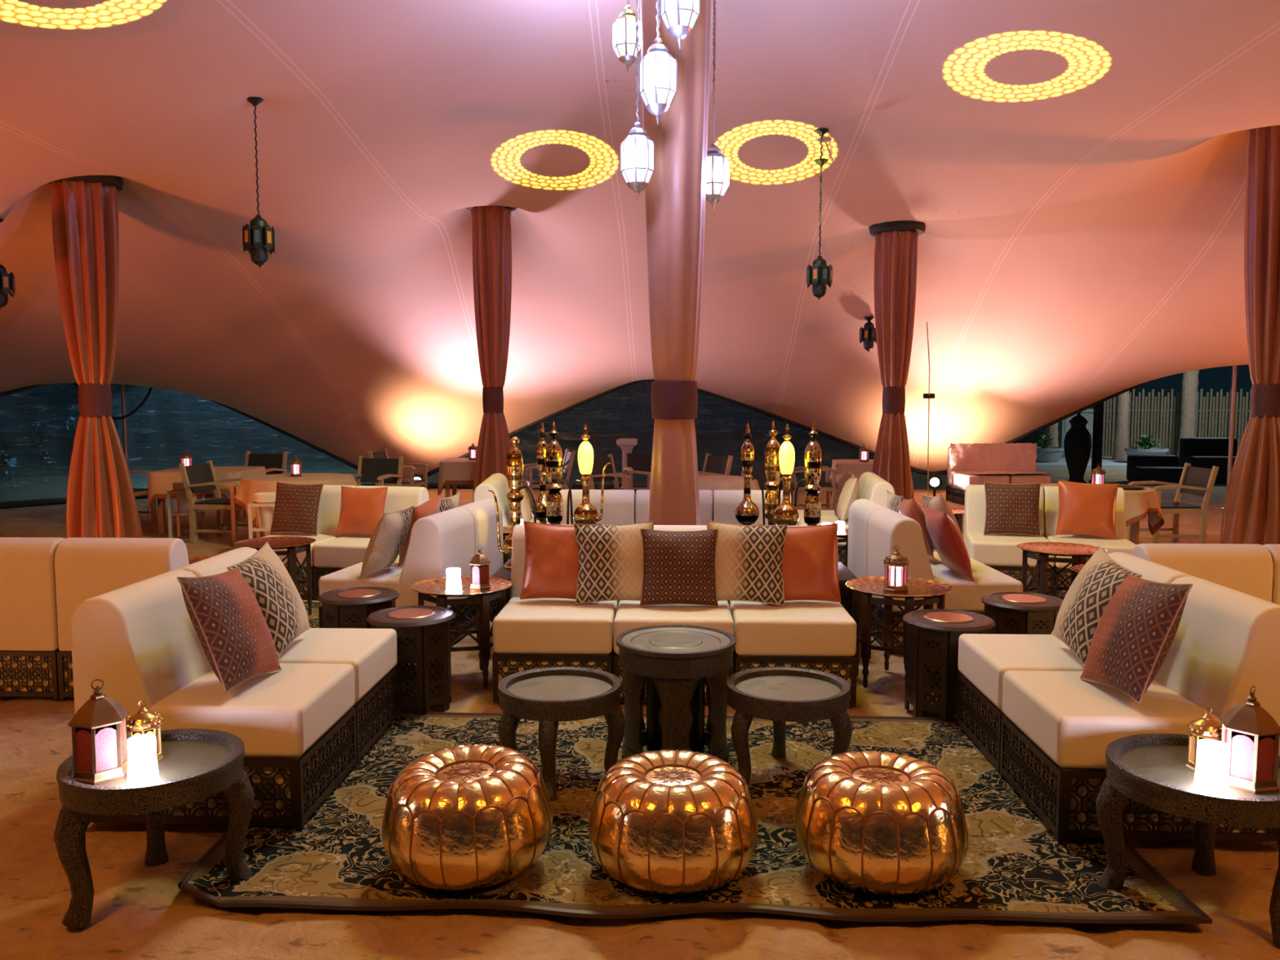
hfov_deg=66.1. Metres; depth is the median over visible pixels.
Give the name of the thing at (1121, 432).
palm tree
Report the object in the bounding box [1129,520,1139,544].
dining table
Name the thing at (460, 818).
pouf
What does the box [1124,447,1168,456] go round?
bowl
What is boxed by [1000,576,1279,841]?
module
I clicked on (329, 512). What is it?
module
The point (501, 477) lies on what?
module
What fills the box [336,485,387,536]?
cushion
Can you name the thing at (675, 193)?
pole
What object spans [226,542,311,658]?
cushion
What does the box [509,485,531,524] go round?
cushion
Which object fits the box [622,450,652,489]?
dining chair
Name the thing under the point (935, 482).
light
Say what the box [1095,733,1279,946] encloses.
side table
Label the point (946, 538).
cushion
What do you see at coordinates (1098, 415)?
post
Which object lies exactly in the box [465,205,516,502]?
curtain
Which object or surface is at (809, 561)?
cushion
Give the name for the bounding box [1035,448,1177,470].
terrace
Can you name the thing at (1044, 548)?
tray
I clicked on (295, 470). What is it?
lantern
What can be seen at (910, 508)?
cushion
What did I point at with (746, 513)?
vase
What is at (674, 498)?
drape
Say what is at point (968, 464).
sofa
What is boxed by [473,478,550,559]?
module
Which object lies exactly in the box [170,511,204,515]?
shelf
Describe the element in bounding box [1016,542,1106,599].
tray table
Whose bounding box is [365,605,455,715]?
side table
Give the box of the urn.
[1063,412,1091,483]
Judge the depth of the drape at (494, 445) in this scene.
12.85 m
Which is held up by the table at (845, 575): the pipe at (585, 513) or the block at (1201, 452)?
the pipe at (585, 513)
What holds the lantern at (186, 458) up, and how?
on the tablecloth at (160, 482)
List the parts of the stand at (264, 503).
leg, leg, rail, pot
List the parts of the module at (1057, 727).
fret panel, seat, fret panel, backrest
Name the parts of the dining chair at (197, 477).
leg, backrest, armrest, rail, leg, seat, armrest, leg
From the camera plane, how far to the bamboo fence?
25.14 m
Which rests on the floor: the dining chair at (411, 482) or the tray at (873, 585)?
the dining chair at (411, 482)
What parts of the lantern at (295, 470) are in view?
pane, pane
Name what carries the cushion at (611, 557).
on the module at (531, 633)
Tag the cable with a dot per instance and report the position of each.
(143, 402)
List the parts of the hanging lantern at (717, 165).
pane, pane, chain, chain, crown, pane, pane, pane, pane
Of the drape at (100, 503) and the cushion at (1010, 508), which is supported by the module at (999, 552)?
the cushion at (1010, 508)
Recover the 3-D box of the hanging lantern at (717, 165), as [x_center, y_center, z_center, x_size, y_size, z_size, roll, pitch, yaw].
[0.523,-2.924,6.940,0.205,2.013,0.205,-1,5,-15]
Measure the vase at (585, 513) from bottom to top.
0.400 m
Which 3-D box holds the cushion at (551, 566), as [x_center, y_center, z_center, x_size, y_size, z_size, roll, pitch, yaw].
[-0.449,0.463,5.586,0.465,0.448,0.182,0,5,-2]
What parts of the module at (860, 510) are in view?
fret panel, backrest, seat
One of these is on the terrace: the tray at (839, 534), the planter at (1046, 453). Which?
the planter at (1046, 453)
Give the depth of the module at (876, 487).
8.98 m
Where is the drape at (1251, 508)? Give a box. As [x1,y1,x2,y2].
[1219,414,1279,545]
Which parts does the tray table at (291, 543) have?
rail, leg, leg, rail, rail, leg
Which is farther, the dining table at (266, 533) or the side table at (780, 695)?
the dining table at (266, 533)
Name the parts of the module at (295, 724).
backrest, fret panel, seat, fret panel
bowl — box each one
[1035,446,1064,462]
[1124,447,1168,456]
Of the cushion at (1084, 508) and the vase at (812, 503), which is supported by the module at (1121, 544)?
the cushion at (1084, 508)
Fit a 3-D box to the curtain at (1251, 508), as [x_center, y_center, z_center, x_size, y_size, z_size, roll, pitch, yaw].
[6.478,-1.525,10.086,0.765,4.590,0.766,2,5,21]
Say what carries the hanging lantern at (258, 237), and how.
hanging from the ceiling
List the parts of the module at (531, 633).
fret panel, seat, backrest, fret panel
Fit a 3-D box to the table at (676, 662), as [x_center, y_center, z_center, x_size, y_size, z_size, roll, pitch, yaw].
[0.159,0.966,4.391,0.532,0.525,0.532,0,5,2]
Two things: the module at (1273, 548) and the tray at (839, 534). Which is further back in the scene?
the tray at (839, 534)
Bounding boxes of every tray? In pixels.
[232,536,315,549]
[410,575,512,596]
[502,526,511,534]
[837,528,848,537]
[845,576,953,598]
[920,506,964,515]
[1016,542,1106,556]
[1117,484,1144,489]
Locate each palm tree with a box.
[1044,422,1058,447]
[1111,390,1129,460]
[1177,369,1199,457]
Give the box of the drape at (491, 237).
[471,205,511,388]
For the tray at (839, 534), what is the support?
on the tray table at (840, 535)
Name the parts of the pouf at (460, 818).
panel, panel, panel, panel, panel, panel, panel, panel, panel, panel, panel, panel, panel, panel, panel, panel, panel, panel, panel, panel, panel, panel, panel, panel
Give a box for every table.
[53,728,254,928]
[148,472,234,533]
[188,556,211,564]
[232,536,315,614]
[264,531,276,536]
[317,586,399,628]
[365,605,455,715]
[410,575,512,688]
[444,484,456,497]
[491,557,857,617]
[497,666,626,799]
[502,526,511,564]
[616,624,736,760]
[725,666,853,786]
[837,528,848,567]
[845,576,953,688]
[902,608,995,722]
[920,506,964,551]
[981,591,1062,634]
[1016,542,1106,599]
[1070,564,1084,574]
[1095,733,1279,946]
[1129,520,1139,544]
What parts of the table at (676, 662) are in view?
leg panel, leg panel, leg panel, leg panel, leg panel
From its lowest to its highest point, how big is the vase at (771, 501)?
0.440 m
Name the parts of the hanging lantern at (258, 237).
pane, chain, pane, crown, pane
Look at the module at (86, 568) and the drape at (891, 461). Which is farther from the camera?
the drape at (891, 461)
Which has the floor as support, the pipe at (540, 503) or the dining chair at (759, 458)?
the dining chair at (759, 458)
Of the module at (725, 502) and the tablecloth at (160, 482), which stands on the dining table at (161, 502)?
the tablecloth at (160, 482)
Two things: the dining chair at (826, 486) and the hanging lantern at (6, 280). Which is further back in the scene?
the dining chair at (826, 486)
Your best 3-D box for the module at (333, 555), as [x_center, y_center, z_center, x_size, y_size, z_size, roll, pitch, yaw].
[-2.210,0.506,8.173,0.630,0.855,0.854,1,5,12]
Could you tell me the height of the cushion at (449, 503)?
0.440 m
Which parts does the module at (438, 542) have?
fret panel, fret panel, seat, backrest, fret panel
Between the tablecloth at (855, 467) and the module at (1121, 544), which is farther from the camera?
the tablecloth at (855, 467)
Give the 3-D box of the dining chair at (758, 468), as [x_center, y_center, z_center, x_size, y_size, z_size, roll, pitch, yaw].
[1.437,0.203,11.650,0.604,0.890,0.680,2,5,22]
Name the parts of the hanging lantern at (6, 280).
crown, pane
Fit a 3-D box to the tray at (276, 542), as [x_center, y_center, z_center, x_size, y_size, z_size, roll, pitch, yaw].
[-2.655,0.461,7.158,0.570,0.024,0.570,0,5,-4]
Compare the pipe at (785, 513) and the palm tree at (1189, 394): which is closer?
the pipe at (785, 513)
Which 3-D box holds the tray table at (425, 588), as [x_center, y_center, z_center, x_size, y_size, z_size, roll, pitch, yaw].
[-1.009,0.869,5.603,0.570,0.552,0.570,0,5,2]
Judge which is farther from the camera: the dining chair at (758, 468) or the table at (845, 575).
the dining chair at (758, 468)
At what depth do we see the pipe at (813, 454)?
6.94 m
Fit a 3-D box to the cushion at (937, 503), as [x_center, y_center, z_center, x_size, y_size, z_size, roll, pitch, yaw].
[2.083,0.334,6.739,0.224,0.518,0.559,0,5,-2]
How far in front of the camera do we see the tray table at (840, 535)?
8.11 m
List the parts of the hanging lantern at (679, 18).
pane, pane, pane, pane, pane, pane, pane, pane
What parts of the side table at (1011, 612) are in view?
carved panel, carved panel, carved panel, carved panel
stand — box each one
[166,481,206,539]
[247,492,275,538]
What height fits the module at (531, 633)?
0.855 m
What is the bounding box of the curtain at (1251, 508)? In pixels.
[1219,124,1279,545]
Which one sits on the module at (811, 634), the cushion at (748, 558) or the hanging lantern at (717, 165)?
the cushion at (748, 558)
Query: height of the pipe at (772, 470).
0.945 m
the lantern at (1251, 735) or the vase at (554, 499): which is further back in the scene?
the vase at (554, 499)
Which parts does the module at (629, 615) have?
fret panel, seat, backrest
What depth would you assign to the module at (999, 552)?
7.99 m
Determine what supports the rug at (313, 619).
on the floor
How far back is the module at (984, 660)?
4.39 m
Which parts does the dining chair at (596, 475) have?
leg, backrest, armrest, leg, seat, leg, armrest, leg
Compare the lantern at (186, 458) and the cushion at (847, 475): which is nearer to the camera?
the cushion at (847, 475)
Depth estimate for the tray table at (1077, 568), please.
6.40 m
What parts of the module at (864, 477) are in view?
seat, backrest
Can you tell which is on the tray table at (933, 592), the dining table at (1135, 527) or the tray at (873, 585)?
the tray at (873, 585)
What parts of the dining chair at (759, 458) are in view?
backrest, seat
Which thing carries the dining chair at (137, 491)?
on the floor
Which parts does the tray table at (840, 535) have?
rail, leg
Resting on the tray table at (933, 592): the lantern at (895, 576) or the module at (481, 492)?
the lantern at (895, 576)
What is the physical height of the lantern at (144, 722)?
0.203 m
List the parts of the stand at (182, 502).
leg, rail, leg, pot, leg, leg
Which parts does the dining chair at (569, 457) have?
leg, leg, armrest, seat, rail, armrest, leg, backrest, leg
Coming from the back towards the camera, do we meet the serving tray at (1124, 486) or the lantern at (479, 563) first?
the serving tray at (1124, 486)
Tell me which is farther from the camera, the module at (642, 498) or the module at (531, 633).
the module at (642, 498)
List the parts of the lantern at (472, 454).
pane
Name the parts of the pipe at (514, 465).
spout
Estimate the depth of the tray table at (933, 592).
5.47 m
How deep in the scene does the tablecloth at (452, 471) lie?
13.57 m
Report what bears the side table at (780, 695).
on the rug at (1014, 867)
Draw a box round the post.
[1088,401,1104,483]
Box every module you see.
[0,537,65,698]
[54,537,189,699]
[71,569,356,828]
[173,546,398,764]
[259,484,355,599]
[313,485,429,599]
[318,507,476,644]
[393,497,503,615]
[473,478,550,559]
[486,473,533,519]
[492,524,619,702]
[560,489,635,524]
[613,524,733,705]
[635,489,712,524]
[712,489,791,525]
[728,525,857,706]
[795,471,879,525]
[797,476,895,562]
[847,498,986,616]
[866,507,1022,653]
[955,551,1195,773]
[963,484,1054,596]
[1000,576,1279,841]
[1043,485,1136,596]
[1131,543,1273,602]
[1262,543,1279,604]
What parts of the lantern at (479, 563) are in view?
pane, post, cornice, pane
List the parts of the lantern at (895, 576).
post, pane, post, pane, post, cornice, pane, post, pane, post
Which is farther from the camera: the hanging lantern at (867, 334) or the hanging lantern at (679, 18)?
the hanging lantern at (867, 334)
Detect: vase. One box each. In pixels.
[502,528,513,568]
[531,493,546,524]
[546,491,562,524]
[573,498,598,524]
[734,496,759,524]
[764,488,778,525]
[773,499,799,525]
[804,492,821,525]
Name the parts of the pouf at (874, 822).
panel, panel, panel, panel, panel, panel, panel, panel, panel, panel, panel, panel, panel, panel, panel, panel, panel, panel, panel, panel, panel, panel, panel, panel, panel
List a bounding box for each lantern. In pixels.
[0,217,15,308]
[67,679,128,785]
[125,700,163,763]
[180,451,192,466]
[242,97,275,267]
[289,454,302,476]
[467,441,477,460]
[469,545,490,589]
[613,0,640,71]
[619,0,654,199]
[638,0,677,124]
[659,0,700,48]
[705,0,728,210]
[806,128,832,299]
[858,443,869,462]
[859,316,876,351]
[883,546,909,591]
[1090,464,1106,484]
[1185,706,1222,772]
[1218,685,1279,794]
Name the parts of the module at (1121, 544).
fret panel, fret panel, backrest, seat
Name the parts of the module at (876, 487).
seat, fret panel, backrest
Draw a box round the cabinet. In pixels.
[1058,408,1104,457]
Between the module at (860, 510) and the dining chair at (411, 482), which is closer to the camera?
the module at (860, 510)
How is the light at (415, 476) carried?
on the floor
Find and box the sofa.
[945,443,1053,504]
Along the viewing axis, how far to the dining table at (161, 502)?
11.78 m
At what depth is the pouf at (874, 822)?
3.10 m
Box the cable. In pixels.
[73,382,152,419]
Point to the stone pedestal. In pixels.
(625, 444)
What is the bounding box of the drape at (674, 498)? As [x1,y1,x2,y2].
[648,418,700,524]
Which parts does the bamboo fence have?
rail, rail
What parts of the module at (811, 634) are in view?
fret panel, backrest, seat, fret panel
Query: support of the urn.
on the floor
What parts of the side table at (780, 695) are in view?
leg, leg, leg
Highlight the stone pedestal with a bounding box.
[616,438,637,488]
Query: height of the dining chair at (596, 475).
0.890 m
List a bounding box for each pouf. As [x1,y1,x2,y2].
[381,743,553,891]
[588,749,758,895]
[793,750,968,895]
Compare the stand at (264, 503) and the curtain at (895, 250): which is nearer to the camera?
the stand at (264, 503)
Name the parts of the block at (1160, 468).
seat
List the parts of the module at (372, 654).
backrest, seat, fret panel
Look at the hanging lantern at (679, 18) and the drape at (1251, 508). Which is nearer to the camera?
the hanging lantern at (679, 18)
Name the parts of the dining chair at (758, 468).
backrest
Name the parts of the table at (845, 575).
leg, leg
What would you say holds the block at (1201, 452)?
on the floor
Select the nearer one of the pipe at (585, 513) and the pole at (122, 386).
the pipe at (585, 513)
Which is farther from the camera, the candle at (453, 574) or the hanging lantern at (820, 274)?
the hanging lantern at (820, 274)
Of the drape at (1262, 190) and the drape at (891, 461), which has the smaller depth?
the drape at (1262, 190)
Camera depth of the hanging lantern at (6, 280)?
9.31 m
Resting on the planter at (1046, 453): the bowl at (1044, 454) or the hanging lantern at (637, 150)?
the bowl at (1044, 454)
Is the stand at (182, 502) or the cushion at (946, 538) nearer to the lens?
the cushion at (946, 538)
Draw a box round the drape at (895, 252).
[873,231,918,387]
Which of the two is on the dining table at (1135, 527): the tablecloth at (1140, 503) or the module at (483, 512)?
the tablecloth at (1140, 503)
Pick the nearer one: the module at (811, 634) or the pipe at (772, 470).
the module at (811, 634)
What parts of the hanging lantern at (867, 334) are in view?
pane, crown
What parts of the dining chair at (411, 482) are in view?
leg, backrest, leg, rail, seat, armrest, leg, armrest, rail, leg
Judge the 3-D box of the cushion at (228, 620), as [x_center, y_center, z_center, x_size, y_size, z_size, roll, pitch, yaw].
[-1.599,0.574,3.857,0.235,0.466,0.514,0,5,0]
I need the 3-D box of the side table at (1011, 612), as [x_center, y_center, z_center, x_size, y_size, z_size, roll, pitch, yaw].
[2.139,0.905,5.502,0.448,0.496,0.448,0,5,-6]
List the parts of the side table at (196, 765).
leg, leg, leg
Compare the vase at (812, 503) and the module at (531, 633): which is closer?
the module at (531, 633)
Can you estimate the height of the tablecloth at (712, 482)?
0.396 m
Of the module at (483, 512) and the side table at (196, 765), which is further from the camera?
the module at (483, 512)
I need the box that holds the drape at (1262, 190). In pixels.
[1244,124,1279,385]
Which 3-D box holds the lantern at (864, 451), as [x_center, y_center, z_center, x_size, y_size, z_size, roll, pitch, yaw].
[3.092,-0.378,13.565,0.144,0.253,0.142,0,5,-4]
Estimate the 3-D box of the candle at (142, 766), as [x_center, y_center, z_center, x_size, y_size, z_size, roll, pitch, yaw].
[-1.538,0.863,3.041,0.086,0.138,0.086,0,5,2]
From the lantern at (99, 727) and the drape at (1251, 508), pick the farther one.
the drape at (1251, 508)
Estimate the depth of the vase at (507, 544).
6.40 m
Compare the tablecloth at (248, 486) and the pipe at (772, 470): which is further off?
the tablecloth at (248, 486)
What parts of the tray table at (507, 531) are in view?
rail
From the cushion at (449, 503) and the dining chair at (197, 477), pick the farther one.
the dining chair at (197, 477)
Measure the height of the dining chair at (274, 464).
0.890 m
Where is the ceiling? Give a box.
[0,0,1279,484]
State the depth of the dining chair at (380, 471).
12.40 m
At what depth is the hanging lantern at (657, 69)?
6.24 m
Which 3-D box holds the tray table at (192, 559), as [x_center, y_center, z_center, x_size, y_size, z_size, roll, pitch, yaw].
[-2.978,0.801,6.555,0.540,0.502,0.540,0,5,2]
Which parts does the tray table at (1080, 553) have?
leg, rail, rail, leg, leg, rail, rail, leg, leg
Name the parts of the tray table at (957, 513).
leg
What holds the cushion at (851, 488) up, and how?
on the module at (876, 487)
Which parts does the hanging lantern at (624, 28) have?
pane, pane, pane, crown, pane, pane, pane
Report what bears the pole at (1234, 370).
on the floor
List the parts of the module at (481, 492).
backrest, seat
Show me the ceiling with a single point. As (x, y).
(1073, 171)
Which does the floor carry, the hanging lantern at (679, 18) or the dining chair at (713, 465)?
the dining chair at (713, 465)
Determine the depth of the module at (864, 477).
9.79 m
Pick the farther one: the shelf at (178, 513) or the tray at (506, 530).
the shelf at (178, 513)
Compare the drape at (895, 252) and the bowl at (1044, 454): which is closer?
the drape at (895, 252)
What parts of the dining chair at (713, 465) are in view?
leg, armrest, backrest, leg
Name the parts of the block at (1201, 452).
backrest, seat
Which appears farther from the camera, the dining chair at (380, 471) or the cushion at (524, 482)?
the dining chair at (380, 471)
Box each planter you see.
[1031,433,1064,462]
[1124,434,1168,456]
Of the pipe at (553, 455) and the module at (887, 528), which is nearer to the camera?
the module at (887, 528)
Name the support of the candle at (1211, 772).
on the side table at (1150, 770)
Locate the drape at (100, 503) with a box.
[66,414,142,537]
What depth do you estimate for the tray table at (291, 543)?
7.21 m
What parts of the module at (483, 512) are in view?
seat, backrest, fret panel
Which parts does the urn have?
lid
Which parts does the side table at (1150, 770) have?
leg, leg, leg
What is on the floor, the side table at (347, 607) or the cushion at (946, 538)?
the side table at (347, 607)
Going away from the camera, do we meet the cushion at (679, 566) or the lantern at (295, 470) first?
the cushion at (679, 566)
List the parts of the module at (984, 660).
fret panel, seat, backrest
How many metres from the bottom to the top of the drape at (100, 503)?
1.435 m
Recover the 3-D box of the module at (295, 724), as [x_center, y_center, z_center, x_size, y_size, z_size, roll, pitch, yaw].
[-1.655,0.833,3.918,0.854,0.855,0.630,0,5,2]
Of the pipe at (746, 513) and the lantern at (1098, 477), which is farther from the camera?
the lantern at (1098, 477)
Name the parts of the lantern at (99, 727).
post, pane, pane, post, cornice, pane, pane, post, pane, post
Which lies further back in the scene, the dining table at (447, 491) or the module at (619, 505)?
the dining table at (447, 491)
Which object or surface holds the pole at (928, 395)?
on the floor
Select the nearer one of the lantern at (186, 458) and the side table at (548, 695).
the side table at (548, 695)
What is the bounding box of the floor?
[0,431,1279,959]
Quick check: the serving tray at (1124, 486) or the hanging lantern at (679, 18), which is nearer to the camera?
the hanging lantern at (679, 18)
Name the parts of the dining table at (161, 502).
leg, leg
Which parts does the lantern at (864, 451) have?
pane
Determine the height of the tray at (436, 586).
0.024 m
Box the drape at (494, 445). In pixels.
[472,411,511,502]
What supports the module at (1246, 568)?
on the floor
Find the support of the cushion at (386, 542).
on the module at (438, 542)
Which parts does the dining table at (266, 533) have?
leg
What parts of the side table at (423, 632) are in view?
carved panel, carved panel, carved panel, carved panel, carved panel, carved panel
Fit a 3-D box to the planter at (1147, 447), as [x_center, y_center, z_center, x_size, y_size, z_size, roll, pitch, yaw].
[11.812,-0.731,22.914,0.945,0.669,0.919,3,6,35]
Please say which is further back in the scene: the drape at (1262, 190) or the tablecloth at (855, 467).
the tablecloth at (855, 467)
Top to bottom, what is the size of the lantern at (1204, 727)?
0.203 m
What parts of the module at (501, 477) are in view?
backrest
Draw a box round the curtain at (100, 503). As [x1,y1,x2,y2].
[48,175,142,537]
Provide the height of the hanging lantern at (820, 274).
1.608 m
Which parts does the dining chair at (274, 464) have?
leg, leg, backrest, armrest, leg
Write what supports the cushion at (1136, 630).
on the module at (1057, 727)
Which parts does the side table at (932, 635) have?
carved panel, carved panel, carved panel, carved panel, carved panel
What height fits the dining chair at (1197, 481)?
0.890 m
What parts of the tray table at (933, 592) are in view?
leg, rail, leg, rail, rail, leg, rail, leg, rail, leg, leg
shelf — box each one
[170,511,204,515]
[252,525,271,531]
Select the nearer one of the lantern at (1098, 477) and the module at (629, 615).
the module at (629, 615)
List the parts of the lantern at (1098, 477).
pane, pane, pane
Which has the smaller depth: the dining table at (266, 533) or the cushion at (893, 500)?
the cushion at (893, 500)
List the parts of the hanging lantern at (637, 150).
pane, pane, pane, crown, chain, pane, pane, pane, pane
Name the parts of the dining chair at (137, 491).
seat, rail, armrest, leg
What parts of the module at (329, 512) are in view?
fret panel, seat, backrest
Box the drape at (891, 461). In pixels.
[871,412,911,499]
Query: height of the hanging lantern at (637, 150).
2.052 m
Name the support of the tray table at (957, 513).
on the floor
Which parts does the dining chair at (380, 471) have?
armrest, leg, backrest, leg, armrest, leg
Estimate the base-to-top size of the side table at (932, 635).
0.496 m
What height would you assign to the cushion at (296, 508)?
0.440 m
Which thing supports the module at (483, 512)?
on the floor
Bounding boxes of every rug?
[177,711,1212,924]
[302,601,321,627]
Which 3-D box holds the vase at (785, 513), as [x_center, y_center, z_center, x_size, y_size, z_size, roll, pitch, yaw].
[1.030,0.334,6.939,0.179,0.400,0.179,0,5,-5]
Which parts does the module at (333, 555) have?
fret panel, seat, backrest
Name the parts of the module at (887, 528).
fret panel, backrest, fret panel, seat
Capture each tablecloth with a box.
[146,466,266,519]
[233,473,357,527]
[436,457,475,494]
[697,475,759,493]
[829,459,913,497]
[1040,483,1164,535]
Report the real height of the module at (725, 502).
0.855 m
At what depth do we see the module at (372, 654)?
4.51 m
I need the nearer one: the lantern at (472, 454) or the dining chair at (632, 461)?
the dining chair at (632, 461)
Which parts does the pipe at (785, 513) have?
amber bulb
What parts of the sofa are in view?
backrest, fret panel, seat, seat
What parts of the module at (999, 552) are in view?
backrest, seat, fret panel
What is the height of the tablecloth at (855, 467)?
0.568 m
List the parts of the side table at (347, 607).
carved panel, carved panel, carved panel, carved panel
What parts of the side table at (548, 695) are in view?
leg, leg, leg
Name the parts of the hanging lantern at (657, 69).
pane, pane, pane, pane, crown, chain, chain, pane, pane, pane, pane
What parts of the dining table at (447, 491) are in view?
leg, leg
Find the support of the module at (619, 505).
on the floor
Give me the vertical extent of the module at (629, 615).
0.855 m
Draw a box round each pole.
[120,384,128,471]
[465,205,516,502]
[640,0,711,524]
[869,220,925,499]
[923,321,934,496]
[1219,364,1248,509]
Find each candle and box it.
[127,734,158,786]
[445,567,461,591]
[835,520,844,532]
[1194,738,1229,794]
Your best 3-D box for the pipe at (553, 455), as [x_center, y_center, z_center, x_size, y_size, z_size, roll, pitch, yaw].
[-0.581,0.049,7.079,0.215,0.945,0.144,-1,5,-9]
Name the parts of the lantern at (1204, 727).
post, pane, post, cornice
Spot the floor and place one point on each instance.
(140, 912)
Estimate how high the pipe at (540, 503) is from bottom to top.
0.930 m
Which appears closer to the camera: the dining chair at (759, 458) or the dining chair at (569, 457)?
the dining chair at (759, 458)
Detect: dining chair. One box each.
[128,470,156,523]
[178,460,262,543]
[223,451,287,520]
[345,455,404,486]
[367,448,428,490]
[524,448,575,491]
[589,453,650,496]
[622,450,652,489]
[697,453,733,475]
[741,455,782,489]
[751,460,791,489]
[790,466,837,510]
[1127,462,1218,543]
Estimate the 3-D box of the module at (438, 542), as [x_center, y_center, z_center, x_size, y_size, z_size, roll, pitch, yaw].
[-1.613,0.635,6.598,0.854,0.855,0.630,1,5,10]
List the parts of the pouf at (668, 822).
panel, panel, panel, panel, panel, panel, panel, panel, panel, panel, panel, panel, panel, panel, panel, panel, panel, panel, panel, panel, panel, panel, panel, panel, panel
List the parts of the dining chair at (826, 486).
leg, leg, seat, armrest, armrest, rail, leg, leg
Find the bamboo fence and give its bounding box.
[1102,388,1251,456]
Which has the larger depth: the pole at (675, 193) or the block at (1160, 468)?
the block at (1160, 468)
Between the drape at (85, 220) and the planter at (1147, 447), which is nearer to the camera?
the drape at (85, 220)
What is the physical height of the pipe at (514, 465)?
0.900 m
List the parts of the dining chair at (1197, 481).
leg, armrest, leg, seat, leg, rail, armrest, backrest, leg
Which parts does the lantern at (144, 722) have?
cornice, pane, post, pane, post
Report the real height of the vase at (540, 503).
0.400 m
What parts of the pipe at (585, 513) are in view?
amber bulb, spout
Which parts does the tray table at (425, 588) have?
leg, rail, leg, rail, rail, leg, leg, rail, rail, leg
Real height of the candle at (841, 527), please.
0.089 m
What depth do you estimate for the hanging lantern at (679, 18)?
6.21 m
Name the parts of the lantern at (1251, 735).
post, pane, post, pane, pane, cornice, post, pane, pane, post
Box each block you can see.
[1126,454,1183,484]
[1178,437,1237,483]
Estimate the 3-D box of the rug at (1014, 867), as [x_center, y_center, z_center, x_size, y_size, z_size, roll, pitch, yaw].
[0.134,1.238,3.982,3.259,0.083,1.931,0,5,2]
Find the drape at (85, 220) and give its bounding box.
[50,180,119,385]
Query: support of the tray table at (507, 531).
on the floor
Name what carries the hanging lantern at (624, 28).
hanging from the ceiling
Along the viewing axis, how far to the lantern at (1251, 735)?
2.96 m
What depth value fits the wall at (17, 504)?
14.78 m
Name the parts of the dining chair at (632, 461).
leg, armrest, leg, backrest, seat, rail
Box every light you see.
[413,474,423,486]
[926,475,942,496]
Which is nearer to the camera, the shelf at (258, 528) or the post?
the shelf at (258, 528)
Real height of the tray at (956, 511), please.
0.024 m
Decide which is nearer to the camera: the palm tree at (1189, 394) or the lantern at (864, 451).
the lantern at (864, 451)
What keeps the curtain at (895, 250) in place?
on the floor
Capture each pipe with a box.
[488,430,536,568]
[531,422,560,524]
[545,421,573,524]
[566,423,610,524]
[734,422,764,524]
[764,420,780,525]
[773,423,799,525]
[794,421,822,525]
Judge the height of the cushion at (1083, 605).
0.467 m
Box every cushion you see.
[177,567,281,693]
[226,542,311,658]
[269,481,324,535]
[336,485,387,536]
[359,505,413,579]
[397,493,440,566]
[439,492,460,512]
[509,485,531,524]
[520,520,601,602]
[522,477,533,520]
[573,520,653,604]
[639,528,718,607]
[706,520,787,606]
[759,523,841,604]
[832,470,853,517]
[835,474,859,521]
[886,489,905,512]
[898,497,933,558]
[921,493,964,541]
[923,504,973,581]
[983,481,1040,536]
[1051,546,1142,666]
[1055,480,1118,539]
[1080,573,1192,703]
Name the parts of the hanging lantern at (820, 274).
pane, crown, chain, chain, pane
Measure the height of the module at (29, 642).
0.855 m
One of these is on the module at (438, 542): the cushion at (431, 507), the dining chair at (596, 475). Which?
the cushion at (431, 507)
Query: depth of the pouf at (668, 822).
3.11 m

